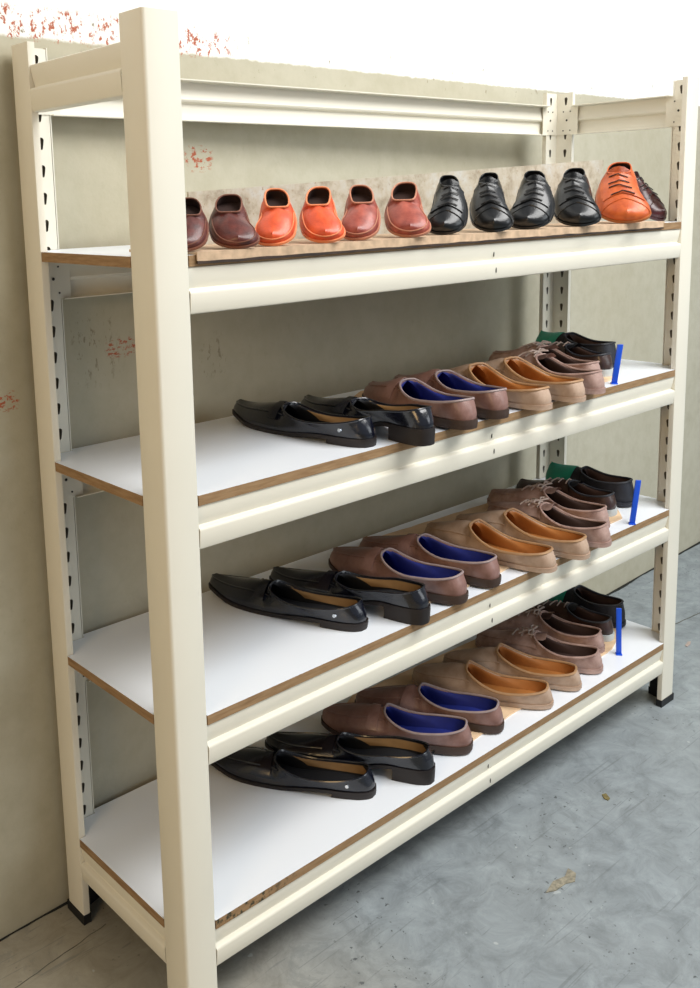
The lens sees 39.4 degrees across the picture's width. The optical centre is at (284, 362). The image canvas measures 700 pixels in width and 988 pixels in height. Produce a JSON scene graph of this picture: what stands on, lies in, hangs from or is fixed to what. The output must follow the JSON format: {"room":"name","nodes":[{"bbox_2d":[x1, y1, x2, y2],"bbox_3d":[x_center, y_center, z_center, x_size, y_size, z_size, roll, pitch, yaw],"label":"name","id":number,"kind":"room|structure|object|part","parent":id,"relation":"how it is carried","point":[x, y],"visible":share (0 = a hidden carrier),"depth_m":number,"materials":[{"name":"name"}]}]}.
{"room":"shoe storage room","nodes":[
{"label":"shoe storage room","id":0,"kind":"room"},
{"bbox_2d":[0,0,699,938],"bbox_3d":[0.330,-0.814,1.911,10.010,3.000,0.120,-10,13,-42],"label":"wall","id":1,"kind":"structure","parent":0,"point":[509,51],"depth_m":1.61,"materials":[{"name":"paint"}]},
{"bbox_2d":[0,542,699,941],"bbox_3d":[0.371,0.681,2.076,3.699,0.005,0.010,-10,13,-42],"label":"trim","id":2,"kind":"structure","parent":1,"relation":"attached to","point":[698,543],"depth_m":1.44,"materials":[{"name":"grey"}]},
{"bbox_2d":[0,544,699,987],"bbox_3d":[2.401,1.053,-0.153,10.000,0.100,6.620,-10,12,-40],"label":"floor","id":3,"kind":"structure","parent":0,"point":[464,902],"depth_m":1.44,"materials":[{"name":"grey concrete"}]},
{"bbox_2d":[15,924,105,987],"bbox_3d":[-0.329,0.825,1.321,0.003,0.004,0.217,7,13,41],"label":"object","id":4,"kind":"structure","parent":3,"relation":"in","point":[105,924],"depth_m":1.34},
{"bbox_2d":[11,7,698,987],"bbox_3d":[0.221,0.143,1.605,1.202,1.220,0.307,-10,12,-40],"label":"shelving rack","id":5,"kind":"object","parent":3,"relation":"on","point":[201,863],"visible":0.88,"depth_m":1.33,"materials":[{"name":"metal"}]},
{"bbox_3d":[-0.314,-0.347,1.256,0.050,0.055,0.001,-10,12,-40],"label":"plate","id":6,"kind":"part","parent":5,"relation":"part of","materials":[{"name":"beige metal"}]},
{"bbox_3d":[-0.300,0.194,1.329,0.046,1.206,0.046,-10,12,-40],"label":"post","id":7,"kind":"part","parent":5,"relation":"part of","materials":[{"name":"beige metal"}]},
{"bbox_3d":[-0.308,-0.110,1.296,0.050,0.052,0.001,-10,12,-40],"label":"plate","id":8,"kind":"part","parent":5,"relation":"part of","materials":[{"name":"beige metal"}]},
{"bbox_3d":[-0.301,0.163,1.341,0.050,0.052,0.001,-10,12,-40],"label":"plate","id":9,"kind":"part","parent":5,"relation":"part of","materials":[{"name":"beige metal"}]},
{"bbox_3d":[-0.294,0.433,1.386,0.050,0.052,0.001,-10,12,-40],"label":"plate","id":10,"kind":"part","parent":5,"relation":"part of","materials":[{"name":"beige metal"}]},
{"bbox_3d":[-0.130,0.223,1.136,0.046,1.206,0.046,-10,12,-40],"label":"post","id":11,"kind":"part","parent":5,"relation":"part of","materials":[{"name":"beige metal"}]},
{"bbox_2d":[208,573,367,631],"bbox_3d":[-0.002,0.351,1.460,0.280,0.043,0.071,4,11,31],"label":"loafer","id":12,"kind":"object","parent":5,"relation":"on","point":[277,598],"visible":1,"depth_m":1.45,"materials":[{"name":"leather"}]},
{"bbox_2d":[210,746,375,799],"bbox_3d":[0.004,0.623,1.501,0.280,0.043,0.066,2,10,22],"label":"loafer","id":13,"kind":"object","parent":5,"relation":"on","point":[282,769],"visible":0.8,"depth_m":1.49,"materials":[{"name":"leather"}]},
{"bbox_2d":[232,399,376,447],"bbox_3d":[0.019,0.080,1.415,0.280,0.043,0.071,7,13,43],"label":"loafer","id":14,"kind":"object","parent":5,"relation":"on","point":[284,418],"visible":1,"depth_m":1.39,"materials":[{"name":"leather"}]},
{"bbox_2d":[265,731,434,784],"bbox_3d":[0.101,0.610,1.541,0.280,0.051,0.067,2,10,19],"label":"loafer","id":15,"kind":"object","parent":5,"relation":"on","point":[411,761],"visible":0.93,"depth_m":1.53,"materials":[{"name":"leather"}]},
{"bbox_2d":[269,566,430,624],"bbox_3d":[0.095,0.340,1.485,0.280,0.051,0.068,5,11,32],"label":"loafer","id":16,"kind":"object","parent":5,"relation":"on","point":[406,601],"visible":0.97,"depth_m":1.46,"materials":[{"name":"leather"}]},
{"bbox_2d":[301,394,434,445],"bbox_3d":[0.117,0.071,1.430,0.067,0.051,0.280,-9,12,-38],"label":"loafer","id":17,"kind":"object","parent":5,"relation":"on","point":[409,424],"visible":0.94,"depth_m":1.36,"materials":[{"name":"leather"}]},
{"bbox_2d":[129,160,664,263],"bbox_3d":[0.273,-0.251,1.491,1.121,0.128,0.159,-10,12,-40],"label":"display board","id":18,"kind":"object","parent":5,"relation":"on","point":[510,178],"visible":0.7,"depth_m":1.42,"materials":[{"name":"beige wood"}]},
{"bbox_2d":[185,197,208,250],"bbox_3d":[-0.109,-0.158,1.113,0.046,0.060,0.072,1,10,12],"label":"loafer","id":19,"kind":"object","parent":18,"relation":"on","point":[197,225],"visible":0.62,"depth_m":1.10,"materials":[{"name":"leather"}]},
{"bbox_2d":[209,194,259,248],"bbox_3d":[-0.063,-0.167,1.148,0.054,0.063,0.076,-5,10,-23],"label":"loafer","id":20,"kind":"object","parent":18,"relation":"on","point":[230,226],"visible":0.99,"depth_m":1.13,"materials":[{"name":"leather"}]},
{"bbox_2d":[255,188,296,245],"bbox_3d":[-0.010,-0.179,1.196,0.052,0.069,0.082,1,10,14],"label":"loafer","id":21,"kind":"object","parent":18,"relation":"on","point":[276,225],"visible":0.91,"depth_m":1.18,"materials":[{"name":"leather"}]},
{"bbox_2d":[299,186,345,242],"bbox_3d":[0.045,-0.189,1.240,0.054,0.071,0.084,-4,10,-13],"label":"loafer","id":22,"kind":"object","parent":18,"relation":"on","point":[319,222],"visible":1,"depth_m":1.22,"materials":[{"name":"leather"}]},
{"bbox_2d":[341,184,380,240],"bbox_3d":[0.102,-0.199,1.290,0.053,0.072,0.085,2,10,18],"label":"loafer","id":23,"kind":"object","parent":18,"relation":"on","point":[361,220],"visible":0.93,"depth_m":1.27,"materials":[{"name":"leather"}]},
{"bbox_3d":[0.241,-0.267,1.547,0.964,0.115,0.004,-10,12,-40],"label":"panel","id":24,"kind":"part","parent":18,"relation":"part of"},
{"bbox_2d":[384,182,430,237],"bbox_3d":[0.166,-0.211,1.342,0.059,0.075,0.089,-3,10,-8],"label":"loafer","id":25,"kind":"object","parent":18,"relation":"on","point":[404,215],"visible":1,"depth_m":1.32,"materials":[{"name":"leather"}]},
{"bbox_2d":[427,175,467,234],"bbox_3d":[0.237,-0.228,1.403,0.057,0.084,0.090,3,10,24],"label":"shoe","id":26,"kind":"object","parent":18,"relation":"on","point":[448,214],"visible":0.98,"depth_m":1.38,"materials":[{"name":"leather"}]},
{"bbox_2d":[469,172,513,231],"bbox_3d":[0.307,-0.241,1.461,0.060,0.088,0.094,-2,10,-4],"label":"shoe","id":27,"kind":"object","parent":18,"relation":"on","point":[489,211],"visible":1,"depth_m":1.44,"materials":[{"name":"leather"}]},
{"bbox_2d":[510,170,554,228],"bbox_3d":[0.393,-0.256,1.534,0.067,0.091,0.098,4,11,32],"label":"shoe","id":28,"kind":"object","parent":18,"relation":"on","point":[533,207],"visible":0.93,"depth_m":1.51,"materials":[{"name":"leather"}]},
{"bbox_2d":[554,168,601,226],"bbox_3d":[0.477,-0.273,1.605,0.070,0.095,0.103,-2,10,-1],"label":"shoe","id":29,"kind":"object","parent":18,"relation":"on","point":[575,205],"visible":1,"depth_m":1.58,"materials":[{"name":"leather"}]},
{"bbox_2d":[595,162,650,223],"bbox_3d":[0.585,-0.296,1.698,0.083,0.106,0.117,-2,10,-2],"label":"shoe","id":30,"kind":"object","parent":18,"relation":"on","point":[618,197],"visible":0.99,"depth_m":1.67,"materials":[{"name":"leather"}]},
{"bbox_2d":[347,628,615,750],"bbox_3d":[0.389,0.581,1.820,0.700,0.003,0.240,-10,12,-40],"label":"cardboard sheet","id":31,"kind":"object","parent":5,"relation":"on","point":[404,678],"visible":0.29,"depth_m":1.80,"materials":[{"name":"beige cardboard"}]},
{"bbox_2d":[321,702,472,754],"bbox_3d":[0.182,0.592,1.607,0.256,0.055,0.080,2,10,18],"label":"loafer","id":32,"kind":"object","parent":31,"relation":"on","point":[444,734],"visible":0.94,"depth_m":1.60,"materials":[{"name":"leather"}]},
{"bbox_2d":[355,682,503,733],"bbox_3d":[0.246,0.581,1.666,0.256,0.055,0.075,1,10,15],"label":"loafer","id":33,"kind":"object","parent":31,"relation":"on","point":[483,714],"visible":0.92,"depth_m":1.66,"materials":[{"name":"leather"}]},
{"bbox_2d":[412,660,553,709],"bbox_3d":[0.349,0.566,1.735,0.252,0.056,0.075,3,10,24],"label":"loafer","id":34,"kind":"object","parent":31,"relation":"on","point":[470,677],"visible":0.94,"depth_m":1.73,"materials":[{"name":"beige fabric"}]},
{"bbox_2d":[442,643,581,690],"bbox_3d":[0.418,0.554,1.799,0.252,0.056,0.075,1,10,17],"label":"loafer","id":35,"kind":"object","parent":31,"relation":"on","point":[504,659],"visible":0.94,"depth_m":1.79,"materials":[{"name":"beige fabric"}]},
{"bbox_2d":[475,624,602,673],"bbox_3d":[0.485,0.538,1.867,0.244,0.061,0.077,3,11,26],"label":"brown moccasin","id":36,"kind":"object","parent":31,"relation":"on","point":[587,659],"visible":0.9,"depth_m":1.85,"materials":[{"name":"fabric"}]},
{"bbox_2d":[488,605,604,653],"bbox_3d":[0.515,0.524,1.946,0.244,0.061,0.077,4,11,31],"label":"brown moccasin","id":37,"kind":"object","parent":31,"relation":"on","point":[558,628],"visible":0.66,"depth_m":1.94,"materials":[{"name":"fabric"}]},
{"bbox_2d":[525,599,614,641],"bbox_3d":[0.572,0.518,1.999,0.209,0.053,0.072,7,13,41],"label":"shoe","id":38,"kind":"object","parent":31,"relation":"on","point":[572,612],"visible":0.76,"depth_m":1.98,"materials":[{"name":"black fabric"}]},
{"bbox_2d":[546,585,625,627],"bbox_3d":[0.630,0.503,2.059,0.190,0.060,0.076,7,13,41],"label":"shoe","id":39,"kind":"object","parent":31,"relation":"on","point":[592,600],"visible":0.35,"depth_m":2.04,"materials":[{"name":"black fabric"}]},
{"bbox_2d":[355,376,611,426],"bbox_3d":[0.351,0.043,1.708,0.664,0.003,0.260,-10,12,-40],"label":"cardboard sheet","id":40,"kind":"object","parent":5,"relation":"on","point":[606,379],"visible":0.02,"depth_m":1.73,"materials":[{"name":"white cardboard"}]},
{"bbox_2d":[362,377,477,429],"bbox_3d":[0.199,0.053,1.496,0.076,0.055,0.256,-6,11,-26],"label":"loafer","id":41,"kind":"object","parent":40,"relation":"on","point":[450,411],"visible":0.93,"depth_m":1.47,"materials":[{"name":"leather"}]},
{"bbox_2d":[392,369,508,418],"bbox_3d":[0.259,0.042,1.557,0.080,0.055,0.256,-7,11,-30],"label":"loafer","id":42,"kind":"object","parent":40,"relation":"on","point":[491,402],"visible":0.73,"depth_m":1.52,"materials":[{"name":"leather"}]},
{"bbox_2d":[440,362,552,410],"bbox_3d":[0.334,0.031,1.604,0.075,0.056,0.252,-7,11,-32],"label":"loafer","id":43,"kind":"object","parent":40,"relation":"on","point":[520,395],"visible":0.59,"depth_m":1.57,"materials":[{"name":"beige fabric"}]},
{"bbox_2d":[484,356,585,402],"bbox_3d":[0.400,0.021,1.653,0.082,0.056,0.252,-8,12,-35],"label":"loafer","id":44,"kind":"object","parent":40,"relation":"on","point":[562,388],"visible":0.62,"depth_m":1.63,"materials":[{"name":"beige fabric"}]},
{"bbox_2d":[488,340,600,369],"bbox_3d":[0.476,-0.007,1.795,0.077,0.061,0.244,-8,12,-34],"label":"grey moccasin","id":45,"kind":"object","parent":40,"relation":"on","point":[562,357],"visible":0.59,"depth_m":1.80,"materials":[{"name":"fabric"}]},
{"bbox_2d":[496,348,605,393],"bbox_3d":[0.453,0.008,1.708,0.073,0.061,0.244,-7,11,-32],"label":"grey moccasin","id":46,"kind":"object","parent":40,"relation":"on","point":[593,382],"visible":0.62,"depth_m":1.68,"materials":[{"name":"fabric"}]},
{"bbox_2d":[536,330,615,367],"bbox_3d":[0.571,-0.029,1.913,0.076,0.060,0.190,-9,12,-37],"label":"shoe","id":47,"kind":"object","parent":40,"relation":"on","point":[572,337],"visible":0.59,"depth_m":1.91,"materials":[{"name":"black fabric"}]},
{"bbox_2d":[544,341,612,376],"bbox_3d":[0.527,-0.013,1.845,0.072,0.053,0.209,-8,12,-34],"label":"sneaker","id":48,"kind":"object","parent":40,"relation":"on","point":[577,351],"visible":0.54,"depth_m":1.80,"materials":[{"name":"brown leather"}]},
{"bbox_2d":[358,503,621,602],"bbox_3d":[0.370,0.311,1.767,0.651,0.003,0.256,-10,12,-40],"label":"cardboard sheet","id":49,"kind":"object","parent":5,"relation":"on","point":[419,529],"visible":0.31,"depth_m":1.83,"materials":[{"name":"beige cardboard"}]},
{"bbox_2d":[328,546,468,604],"bbox_3d":[0.175,0.324,1.543,0.256,0.055,0.080,6,12,38],"label":"loafer","id":50,"kind":"object","parent":49,"relation":"on","point":[443,584],"visible":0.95,"depth_m":1.53,"materials":[{"name":"leather"}]},
{"bbox_2d":[359,533,500,587],"bbox_3d":[0.234,0.313,1.597,0.256,0.055,0.080,6,12,39],"label":"loafer","id":51,"kind":"object","parent":49,"relation":"on","point":[481,568],"visible":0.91,"depth_m":1.59,"materials":[{"name":"leather"}]},
{"bbox_2d":[424,518,557,572],"bbox_3d":[0.345,0.300,1.657,0.252,0.056,0.082,7,12,40],"label":"loafer","id":52,"kind":"object","parent":49,"relation":"on","point":[511,552],"visible":0.91,"depth_m":1.64,"materials":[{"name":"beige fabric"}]},
{"bbox_2d":[455,508,590,559],"bbox_3d":[0.414,0.289,1.709,0.252,0.056,0.075,5,12,35],"label":"loafer","id":53,"kind":"object","parent":49,"relation":"on","point":[569,544],"visible":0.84,"depth_m":1.70,"materials":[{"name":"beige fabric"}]},
{"bbox_2d":[487,481,609,527],"bbox_3d":[0.497,0.262,1.847,0.244,0.061,0.077,7,13,43],"label":"grey moccasin","id":54,"kind":"object","parent":49,"relation":"on","point":[573,506],"visible":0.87,"depth_m":1.85,"materials":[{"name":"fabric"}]},
{"bbox_2d":[487,496,611,547],"bbox_3d":[0.474,0.276,1.762,0.244,0.061,0.077,7,13,41],"label":"grey moccasin","id":55,"kind":"object","parent":49,"relation":"on","point":[597,532],"visible":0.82,"depth_m":1.74,"materials":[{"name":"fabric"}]},
{"bbox_2d":[515,477,616,516],"bbox_3d":[0.549,0.254,1.909,0.072,0.053,0.209,-10,13,-43],"label":"shoe","id":56,"kind":"object","parent":49,"relation":"on","point":[579,490],"visible":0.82,"depth_m":1.89,"materials":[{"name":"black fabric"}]},
{"bbox_2d":[545,462,633,506],"bbox_3d":[0.614,0.240,1.961,0.190,0.060,0.076,7,13,42],"label":"shoe","id":57,"kind":"object","parent":49,"relation":"on","point":[623,488],"visible":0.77,"depth_m":1.94,"materials":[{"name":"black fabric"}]},
{"bbox_3d":[0.541,-0.491,1.984,0.050,0.055,0.001,-10,12,-40],"label":"plate","id":58,"kind":"part","parent":5,"relation":"part of","materials":[{"name":"beige metal"}]},
{"bbox_3d":[0.571,0.048,2.072,0.046,1.206,0.046,-10,12,-40],"label":"post","id":59,"kind":"part","parent":5,"relation":"part of","materials":[{"name":"beige metal"}]},
{"bbox_3d":[0.575,-0.491,1.982,0.001,0.055,0.050,-10,12,-40],"label":"plate","id":60,"kind":"part","parent":5,"relation":"part of","materials":[{"name":"beige metal"}]},
{"bbox_2d":[610,344,622,383],"bbox_3d":[0.583,0.004,1.708,0.019,0.070,0.012,0,10,9],"label":"marker","id":61,"kind":"object","parent":5,"relation":"on","point":[619,349],"visible":1,"depth_m":1.71,"materials":[{"name":"blue plastic"}]},
{"bbox_2d":[615,608,621,655],"bbox_3d":[0.645,0.519,1.877,0.014,0.094,0.012,0,10,9],"label":"marker","id":62,"kind":"object","parent":5,"relation":"on","point":[618,652],"visible":1,"depth_m":1.88,"materials":[{"name":"blue plastic"}]},
{"bbox_2d":[628,480,640,524],"bbox_3d":[0.646,0.258,1.794,0.019,0.084,0.012,0,10,9],"label":"marker","id":63,"kind":"object","parent":5,"relation":"on","point":[634,506],"visible":1,"depth_m":1.79,"materials":[{"name":"blue plastic"}]},
{"bbox_2d":[634,171,666,220],"bbox_3d":[0.672,-0.319,1.853,0.114,0.101,0.056,8,13,44],"label":"shoe","id":64,"kind":"object","parent":5,"relation":"on","point":[658,210],"visible":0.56,"depth_m":1.82,"materials":[{"name":"leather"}]},
{"bbox_3d":[0.730,-0.465,1.804,0.001,0.055,0.050,-10,12,-40],"label":"plate","id":65,"kind":"part","parent":5,"relation":"part of","materials":[{"name":"beige metal"}]},
{"bbox_3d":[0.741,0.077,1.878,0.046,1.206,0.046,-10,12,-40],"label":"post","id":66,"kind":"part","parent":5,"relation":"part of","materials":[{"name":"beige metal"}]},
{"bbox_2d":[546,868,575,892],"bbox_3d":[0.415,0.780,1.459,0.069,0.001,0.023,-10,12,-40],"label":"flake","id":67,"kind":"object","parent":3,"relation":"on","point":[570,876],"visible":1,"depth_m":1.46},
{"bbox_2d":[602,793,609,800],"bbox_3d":[0.549,0.743,1.663,0.010,0.001,0.019,-3,10,-8],"label":"flake","id":68,"kind":"object","parent":3,"relation":"on","point":[605,796],"visible":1,"depth_m":1.66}
]}

